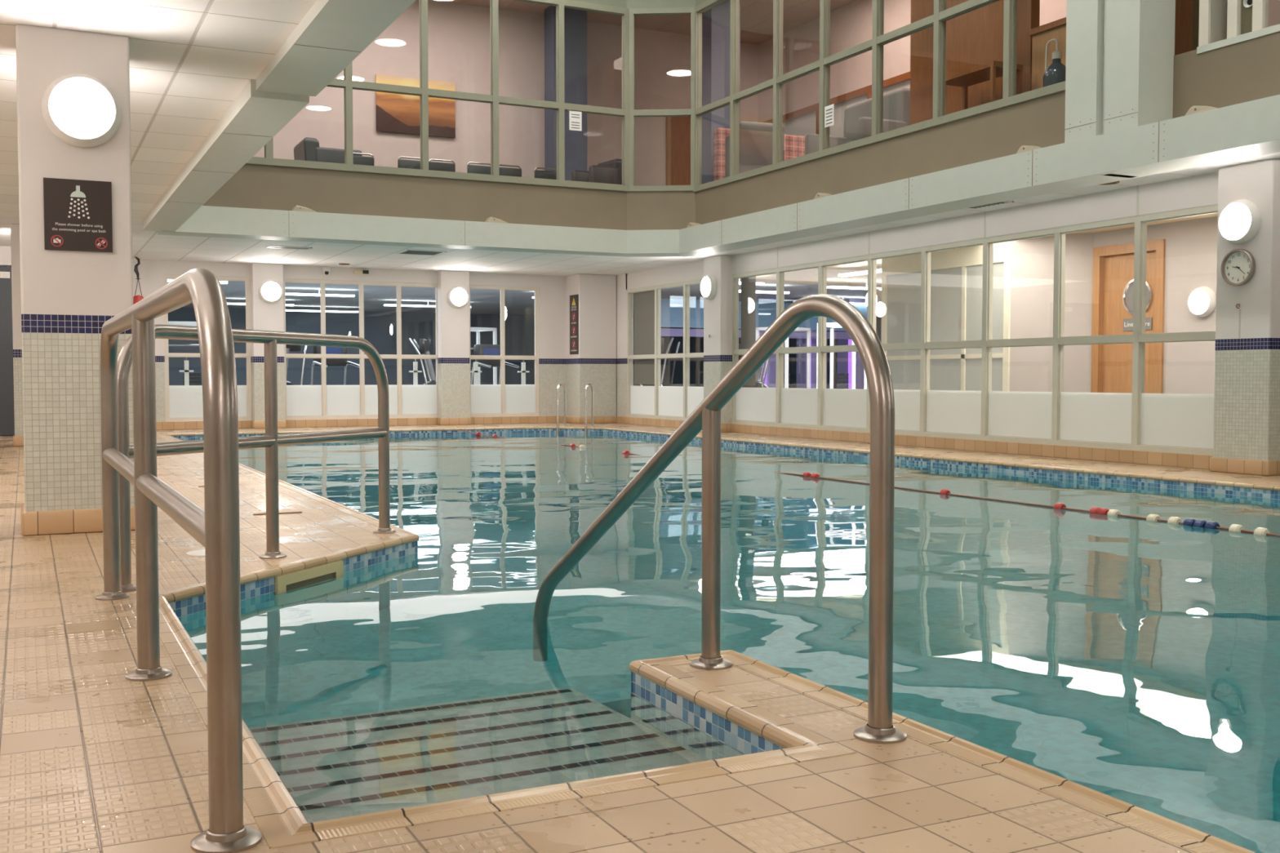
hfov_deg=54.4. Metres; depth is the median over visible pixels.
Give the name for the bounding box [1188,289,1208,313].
diffuser
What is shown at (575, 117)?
notice
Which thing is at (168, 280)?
tube light
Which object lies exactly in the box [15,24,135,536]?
pillar
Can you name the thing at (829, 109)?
notice
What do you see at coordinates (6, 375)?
door
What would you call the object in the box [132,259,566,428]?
wall
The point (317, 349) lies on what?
treadmill
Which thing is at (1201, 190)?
wall
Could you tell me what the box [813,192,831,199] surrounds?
spotlight
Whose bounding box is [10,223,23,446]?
pillar
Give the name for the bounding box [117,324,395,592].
handrail
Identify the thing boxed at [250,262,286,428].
pillar
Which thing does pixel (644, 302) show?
window pane
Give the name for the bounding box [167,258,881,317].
ceiling
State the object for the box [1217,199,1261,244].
wall lamp
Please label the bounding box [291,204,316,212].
spotlight
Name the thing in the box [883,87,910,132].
armchair
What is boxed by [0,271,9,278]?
notice
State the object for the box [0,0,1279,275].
ceiling
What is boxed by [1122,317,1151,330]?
plate
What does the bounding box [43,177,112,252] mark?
sign
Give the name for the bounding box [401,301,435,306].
tube light
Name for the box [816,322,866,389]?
machine
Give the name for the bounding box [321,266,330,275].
security camera
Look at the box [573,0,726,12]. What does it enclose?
wall header
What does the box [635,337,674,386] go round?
trainer
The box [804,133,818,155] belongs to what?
armchair
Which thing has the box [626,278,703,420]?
window
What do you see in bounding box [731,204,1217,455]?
window
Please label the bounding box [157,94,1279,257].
fascia beam
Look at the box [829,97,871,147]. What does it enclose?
armchair
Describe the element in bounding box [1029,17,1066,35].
countertop
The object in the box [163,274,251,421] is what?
window
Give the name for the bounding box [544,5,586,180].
column
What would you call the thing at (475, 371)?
stand
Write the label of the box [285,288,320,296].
tube light
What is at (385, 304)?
tube light
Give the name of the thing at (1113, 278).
door
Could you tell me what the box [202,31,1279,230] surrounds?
wall
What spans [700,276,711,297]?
diffuser
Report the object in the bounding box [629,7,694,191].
window
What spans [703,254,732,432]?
pillar
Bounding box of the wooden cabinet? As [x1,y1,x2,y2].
[909,0,1039,124]
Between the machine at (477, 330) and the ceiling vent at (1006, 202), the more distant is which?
the machine at (477, 330)
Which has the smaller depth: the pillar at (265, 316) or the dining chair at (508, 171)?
the dining chair at (508, 171)
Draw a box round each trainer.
[285,344,307,385]
[408,337,435,384]
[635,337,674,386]
[742,356,770,387]
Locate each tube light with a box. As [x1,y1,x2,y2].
[167,279,227,284]
[226,302,293,306]
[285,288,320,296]
[285,306,320,311]
[325,293,355,297]
[325,310,358,312]
[383,303,396,306]
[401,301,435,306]
[738,278,764,285]
[738,289,789,293]
[826,280,881,290]
[838,268,881,276]
[842,297,866,305]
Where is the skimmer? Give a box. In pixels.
[275,560,343,591]
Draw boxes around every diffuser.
[50,79,113,137]
[261,281,280,300]
[450,288,467,305]
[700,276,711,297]
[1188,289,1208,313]
[1219,203,1250,239]
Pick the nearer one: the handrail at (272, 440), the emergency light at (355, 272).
the handrail at (272, 440)
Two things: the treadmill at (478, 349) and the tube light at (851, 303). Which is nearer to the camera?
the treadmill at (478, 349)
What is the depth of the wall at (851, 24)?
20.00 m
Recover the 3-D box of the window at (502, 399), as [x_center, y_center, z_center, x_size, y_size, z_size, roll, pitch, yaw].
[-2.485,-1.361,22.562,1.370,2.360,0.082,-1,3,-26]
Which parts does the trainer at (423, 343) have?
arm, arm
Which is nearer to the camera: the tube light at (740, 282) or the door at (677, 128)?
the door at (677, 128)
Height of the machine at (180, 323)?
1.900 m
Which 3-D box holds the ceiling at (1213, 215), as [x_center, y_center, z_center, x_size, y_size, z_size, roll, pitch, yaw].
[5.485,-2.421,13.892,2.480,0.050,10.200,-1,3,-26]
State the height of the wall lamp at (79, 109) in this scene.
0.393 m
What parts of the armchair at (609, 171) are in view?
armrest, armrest, backrest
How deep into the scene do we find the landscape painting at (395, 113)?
19.51 m
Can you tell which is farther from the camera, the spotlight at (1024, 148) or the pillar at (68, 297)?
the spotlight at (1024, 148)
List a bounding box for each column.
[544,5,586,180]
[702,0,740,183]
[1064,0,1104,142]
[1103,0,1175,133]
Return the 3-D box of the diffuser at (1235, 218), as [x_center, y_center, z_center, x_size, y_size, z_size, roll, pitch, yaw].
[5.173,-1.783,10.827,0.065,0.314,0.314,-1,3,-26]
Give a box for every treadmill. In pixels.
[309,346,359,385]
[471,344,519,384]
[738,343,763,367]
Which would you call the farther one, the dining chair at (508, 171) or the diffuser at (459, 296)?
the diffuser at (459, 296)
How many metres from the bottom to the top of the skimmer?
0.150 m
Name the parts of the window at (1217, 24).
dark panel, black post, frame, sill, door knob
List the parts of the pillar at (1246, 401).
skirting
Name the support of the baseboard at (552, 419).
attached to the wall at (552, 289)
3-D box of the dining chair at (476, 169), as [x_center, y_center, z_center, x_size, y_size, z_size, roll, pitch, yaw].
[-2.266,-3.446,18.116,0.404,0.843,0.410,-1,3,-26]
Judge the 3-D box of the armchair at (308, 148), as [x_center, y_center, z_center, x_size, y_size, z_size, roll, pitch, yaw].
[-4.526,-3.563,18.048,0.829,1.080,0.800,-1,3,-26]
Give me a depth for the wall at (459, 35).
20.24 m
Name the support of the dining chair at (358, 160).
on the floor
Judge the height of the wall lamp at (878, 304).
0.357 m
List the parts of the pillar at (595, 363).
skirting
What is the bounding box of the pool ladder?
[556,383,595,433]
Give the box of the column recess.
[1102,0,1133,177]
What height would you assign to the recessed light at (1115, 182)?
0.012 m
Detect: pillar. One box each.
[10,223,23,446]
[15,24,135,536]
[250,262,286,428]
[437,270,471,425]
[565,273,616,423]
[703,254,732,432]
[1209,158,1279,475]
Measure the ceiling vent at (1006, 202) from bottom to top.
0.010 m
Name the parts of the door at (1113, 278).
porthole glass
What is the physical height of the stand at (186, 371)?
1.190 m
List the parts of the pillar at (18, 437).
skirting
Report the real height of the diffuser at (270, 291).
0.314 m
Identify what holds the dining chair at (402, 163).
on the floor
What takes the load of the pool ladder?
attached to the floor
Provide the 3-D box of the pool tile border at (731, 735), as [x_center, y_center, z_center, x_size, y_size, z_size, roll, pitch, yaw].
[0.299,0.605,9.661,8.138,0.235,22.008,-1,3,-26]
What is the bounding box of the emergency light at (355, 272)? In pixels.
[353,270,368,274]
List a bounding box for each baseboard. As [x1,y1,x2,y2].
[155,415,563,430]
[616,416,1213,469]
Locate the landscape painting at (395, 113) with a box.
[375,74,455,137]
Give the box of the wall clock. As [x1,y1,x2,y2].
[1220,248,1255,285]
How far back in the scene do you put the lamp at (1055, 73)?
12.26 m
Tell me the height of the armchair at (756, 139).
1.270 m
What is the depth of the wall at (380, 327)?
36.46 m
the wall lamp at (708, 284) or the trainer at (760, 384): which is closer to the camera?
the wall lamp at (708, 284)
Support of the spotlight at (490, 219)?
on the fascia beam at (1249, 129)
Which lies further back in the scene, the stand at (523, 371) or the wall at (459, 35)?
the stand at (523, 371)
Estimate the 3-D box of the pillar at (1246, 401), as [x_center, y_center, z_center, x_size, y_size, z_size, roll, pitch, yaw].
[5.366,-0.942,10.928,0.270,2.710,0.590,-1,3,-26]
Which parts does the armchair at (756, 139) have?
armrest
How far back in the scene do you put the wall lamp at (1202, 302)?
14.36 m
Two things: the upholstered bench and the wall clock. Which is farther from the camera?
the upholstered bench
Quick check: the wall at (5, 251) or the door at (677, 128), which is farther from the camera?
the door at (677, 128)
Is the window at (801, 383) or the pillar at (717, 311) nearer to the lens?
the pillar at (717, 311)
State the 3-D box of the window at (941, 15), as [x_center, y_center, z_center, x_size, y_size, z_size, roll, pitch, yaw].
[2.503,-4.575,14.580,0.112,2.640,7.630,-1,3,-26]
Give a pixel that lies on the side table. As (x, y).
(991, 70)
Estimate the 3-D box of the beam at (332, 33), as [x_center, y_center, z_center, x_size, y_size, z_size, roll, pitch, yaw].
[-2.078,-2.225,7.507,0.400,0.352,16.650,-1,3,-26]
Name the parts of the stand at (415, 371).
post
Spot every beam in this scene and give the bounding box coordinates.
[142,0,415,231]
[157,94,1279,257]
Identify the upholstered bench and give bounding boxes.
[713,127,804,180]
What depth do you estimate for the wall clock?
10.88 m
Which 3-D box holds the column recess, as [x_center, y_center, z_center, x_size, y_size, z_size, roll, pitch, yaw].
[4.183,-4.657,10.747,0.340,4.950,0.090,-1,3,-26]
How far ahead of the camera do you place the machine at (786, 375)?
26.55 m
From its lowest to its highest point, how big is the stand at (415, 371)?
1.190 m
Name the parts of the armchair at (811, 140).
armrest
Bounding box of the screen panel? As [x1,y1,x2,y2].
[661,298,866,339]
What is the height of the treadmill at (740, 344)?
1.450 m
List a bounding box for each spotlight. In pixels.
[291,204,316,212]
[484,217,508,223]
[686,222,700,227]
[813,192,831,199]
[1016,145,1040,153]
[1185,106,1218,115]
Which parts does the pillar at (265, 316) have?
skirting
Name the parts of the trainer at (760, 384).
arm, arm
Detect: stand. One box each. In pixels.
[179,357,193,385]
[408,359,422,384]
[471,359,481,384]
[517,360,529,384]
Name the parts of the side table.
leg, leg, leg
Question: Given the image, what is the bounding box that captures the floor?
[0,422,1279,852]
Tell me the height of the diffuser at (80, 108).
0.314 m
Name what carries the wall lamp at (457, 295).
attached to the pillar at (453, 323)
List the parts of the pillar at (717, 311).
skirting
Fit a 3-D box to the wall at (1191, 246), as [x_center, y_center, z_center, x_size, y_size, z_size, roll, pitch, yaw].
[6.114,-1.009,12.730,2.530,2.700,7.660,-1,3,-26]
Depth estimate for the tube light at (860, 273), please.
21.07 m
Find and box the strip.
[253,511,302,515]
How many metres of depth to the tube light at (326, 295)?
27.07 m
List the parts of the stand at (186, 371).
post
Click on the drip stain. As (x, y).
(1239, 309)
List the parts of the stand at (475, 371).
post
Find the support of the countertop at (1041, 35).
on the floor
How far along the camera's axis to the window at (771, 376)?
29.38 m
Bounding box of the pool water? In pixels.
[177,432,1279,852]
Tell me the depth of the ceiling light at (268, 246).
17.86 m
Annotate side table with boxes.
[945,60,1022,110]
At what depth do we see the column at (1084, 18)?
10.87 m
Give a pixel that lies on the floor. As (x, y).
(94, 759)
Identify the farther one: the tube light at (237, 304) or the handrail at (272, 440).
the tube light at (237, 304)
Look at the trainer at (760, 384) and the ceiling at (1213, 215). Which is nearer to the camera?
the ceiling at (1213, 215)
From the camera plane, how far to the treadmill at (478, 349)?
24.84 m
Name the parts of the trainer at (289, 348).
arm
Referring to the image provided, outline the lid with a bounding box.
[186,549,204,556]
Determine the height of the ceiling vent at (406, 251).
0.010 m
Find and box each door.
[0,265,14,435]
[666,115,690,185]
[1090,239,1165,393]
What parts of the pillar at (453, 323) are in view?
skirting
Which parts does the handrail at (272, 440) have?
rail, post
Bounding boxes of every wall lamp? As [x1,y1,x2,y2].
[41,73,121,147]
[257,279,283,303]
[447,285,468,308]
[700,274,716,299]
[865,288,881,311]
[1187,286,1216,317]
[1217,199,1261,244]
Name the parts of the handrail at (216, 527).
post, rail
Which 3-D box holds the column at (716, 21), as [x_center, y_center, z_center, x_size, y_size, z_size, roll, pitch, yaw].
[1.223,-4.909,19.554,0.520,3.650,0.500,-1,3,-26]
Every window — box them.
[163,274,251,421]
[246,0,630,191]
[283,278,438,419]
[469,284,539,417]
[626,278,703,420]
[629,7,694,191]
[693,0,1065,191]
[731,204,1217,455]
[763,71,910,137]
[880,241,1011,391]
[1192,0,1279,53]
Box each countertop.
[1029,0,1193,90]
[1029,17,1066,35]
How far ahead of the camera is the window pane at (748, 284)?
18.86 m
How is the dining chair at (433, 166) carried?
on the floor
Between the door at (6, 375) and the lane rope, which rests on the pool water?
the lane rope
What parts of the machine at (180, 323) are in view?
frame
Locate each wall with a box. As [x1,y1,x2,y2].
[0,245,11,266]
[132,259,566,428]
[168,306,881,388]
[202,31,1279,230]
[253,0,758,186]
[616,171,1218,416]
[757,0,1279,122]
[1009,216,1217,394]
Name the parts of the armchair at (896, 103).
backrest, armrest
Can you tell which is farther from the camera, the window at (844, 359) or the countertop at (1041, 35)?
the window at (844, 359)
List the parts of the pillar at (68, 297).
skirting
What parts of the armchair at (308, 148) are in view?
backrest, armrest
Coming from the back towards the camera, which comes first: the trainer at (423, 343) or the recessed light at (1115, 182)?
the trainer at (423, 343)
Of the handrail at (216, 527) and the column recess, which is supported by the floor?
the handrail at (216, 527)
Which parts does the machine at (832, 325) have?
post, frame, post, post, post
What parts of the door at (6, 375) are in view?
frame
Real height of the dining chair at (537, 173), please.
0.843 m
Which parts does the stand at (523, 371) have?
post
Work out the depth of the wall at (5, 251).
17.71 m
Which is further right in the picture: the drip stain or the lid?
the drip stain
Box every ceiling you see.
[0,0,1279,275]
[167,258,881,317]
[436,0,856,44]
[1065,213,1217,234]
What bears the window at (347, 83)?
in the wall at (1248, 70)
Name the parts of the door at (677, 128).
frame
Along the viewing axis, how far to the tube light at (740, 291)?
25.65 m
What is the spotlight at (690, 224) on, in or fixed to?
on the fascia beam at (1249, 129)
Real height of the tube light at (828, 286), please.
0.170 m
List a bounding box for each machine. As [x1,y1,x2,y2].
[168,320,200,385]
[470,327,497,384]
[755,327,810,388]
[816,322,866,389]
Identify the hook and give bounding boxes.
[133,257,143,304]
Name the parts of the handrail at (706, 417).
post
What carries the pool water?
in the floor
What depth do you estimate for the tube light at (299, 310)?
33.32 m
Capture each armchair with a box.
[293,137,362,163]
[571,158,622,184]
[724,121,784,177]
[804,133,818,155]
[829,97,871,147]
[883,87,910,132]
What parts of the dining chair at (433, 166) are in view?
frame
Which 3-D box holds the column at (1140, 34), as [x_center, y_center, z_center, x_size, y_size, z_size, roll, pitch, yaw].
[4.249,-4.811,10.519,0.418,4.625,0.365,-1,3,-26]
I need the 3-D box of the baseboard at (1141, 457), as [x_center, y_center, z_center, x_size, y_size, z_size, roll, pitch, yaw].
[2.440,0.104,17.063,0.020,0.130,12.920,-1,3,-26]
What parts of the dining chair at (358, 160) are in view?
frame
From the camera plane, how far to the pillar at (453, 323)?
21.89 m
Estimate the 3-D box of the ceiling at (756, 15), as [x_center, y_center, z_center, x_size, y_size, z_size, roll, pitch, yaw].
[0.907,-6.489,12.134,11.600,0.100,17.400,-1,3,-26]
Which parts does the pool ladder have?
rail, rail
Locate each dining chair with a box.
[353,152,373,165]
[397,156,420,168]
[428,159,455,172]
[466,161,490,174]
[498,164,521,177]
[533,167,556,179]
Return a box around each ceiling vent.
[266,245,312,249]
[395,249,446,255]
[968,200,1013,208]
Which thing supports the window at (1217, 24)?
in the wall at (1248, 70)
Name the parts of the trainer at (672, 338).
arm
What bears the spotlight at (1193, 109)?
on the fascia beam at (1249, 129)
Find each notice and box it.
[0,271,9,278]
[568,110,582,131]
[824,103,834,127]
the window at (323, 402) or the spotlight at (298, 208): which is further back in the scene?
the window at (323, 402)
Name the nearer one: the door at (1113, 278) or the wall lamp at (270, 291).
the door at (1113, 278)
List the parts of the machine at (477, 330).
post, frame, post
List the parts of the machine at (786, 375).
post, frame, post, post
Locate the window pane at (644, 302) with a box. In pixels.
[634,290,654,384]
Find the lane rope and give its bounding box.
[457,425,1279,537]
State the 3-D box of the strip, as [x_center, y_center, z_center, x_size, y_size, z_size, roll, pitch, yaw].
[-2.250,0.539,7.728,0.290,0.006,0.040,-1,3,-26]
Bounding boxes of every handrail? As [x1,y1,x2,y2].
[94,267,262,852]
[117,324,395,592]
[533,293,906,743]
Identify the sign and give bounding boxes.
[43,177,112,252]
[569,294,578,354]
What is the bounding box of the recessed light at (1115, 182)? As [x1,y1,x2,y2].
[1101,181,1119,185]
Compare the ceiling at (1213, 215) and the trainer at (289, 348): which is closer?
the ceiling at (1213, 215)
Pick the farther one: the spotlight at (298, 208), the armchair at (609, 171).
the armchair at (609, 171)
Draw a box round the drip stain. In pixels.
[1238,309,1240,337]
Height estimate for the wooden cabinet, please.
3.650 m
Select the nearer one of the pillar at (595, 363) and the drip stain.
the drip stain
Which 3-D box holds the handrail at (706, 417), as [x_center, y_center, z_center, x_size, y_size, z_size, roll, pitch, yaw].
[0.095,0.565,3.897,0.124,1.859,2.260,-1,3,-26]
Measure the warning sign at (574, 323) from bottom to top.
1.080 m
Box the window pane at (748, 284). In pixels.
[741,276,755,385]
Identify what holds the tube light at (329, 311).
hanging from the ceiling at (483, 301)

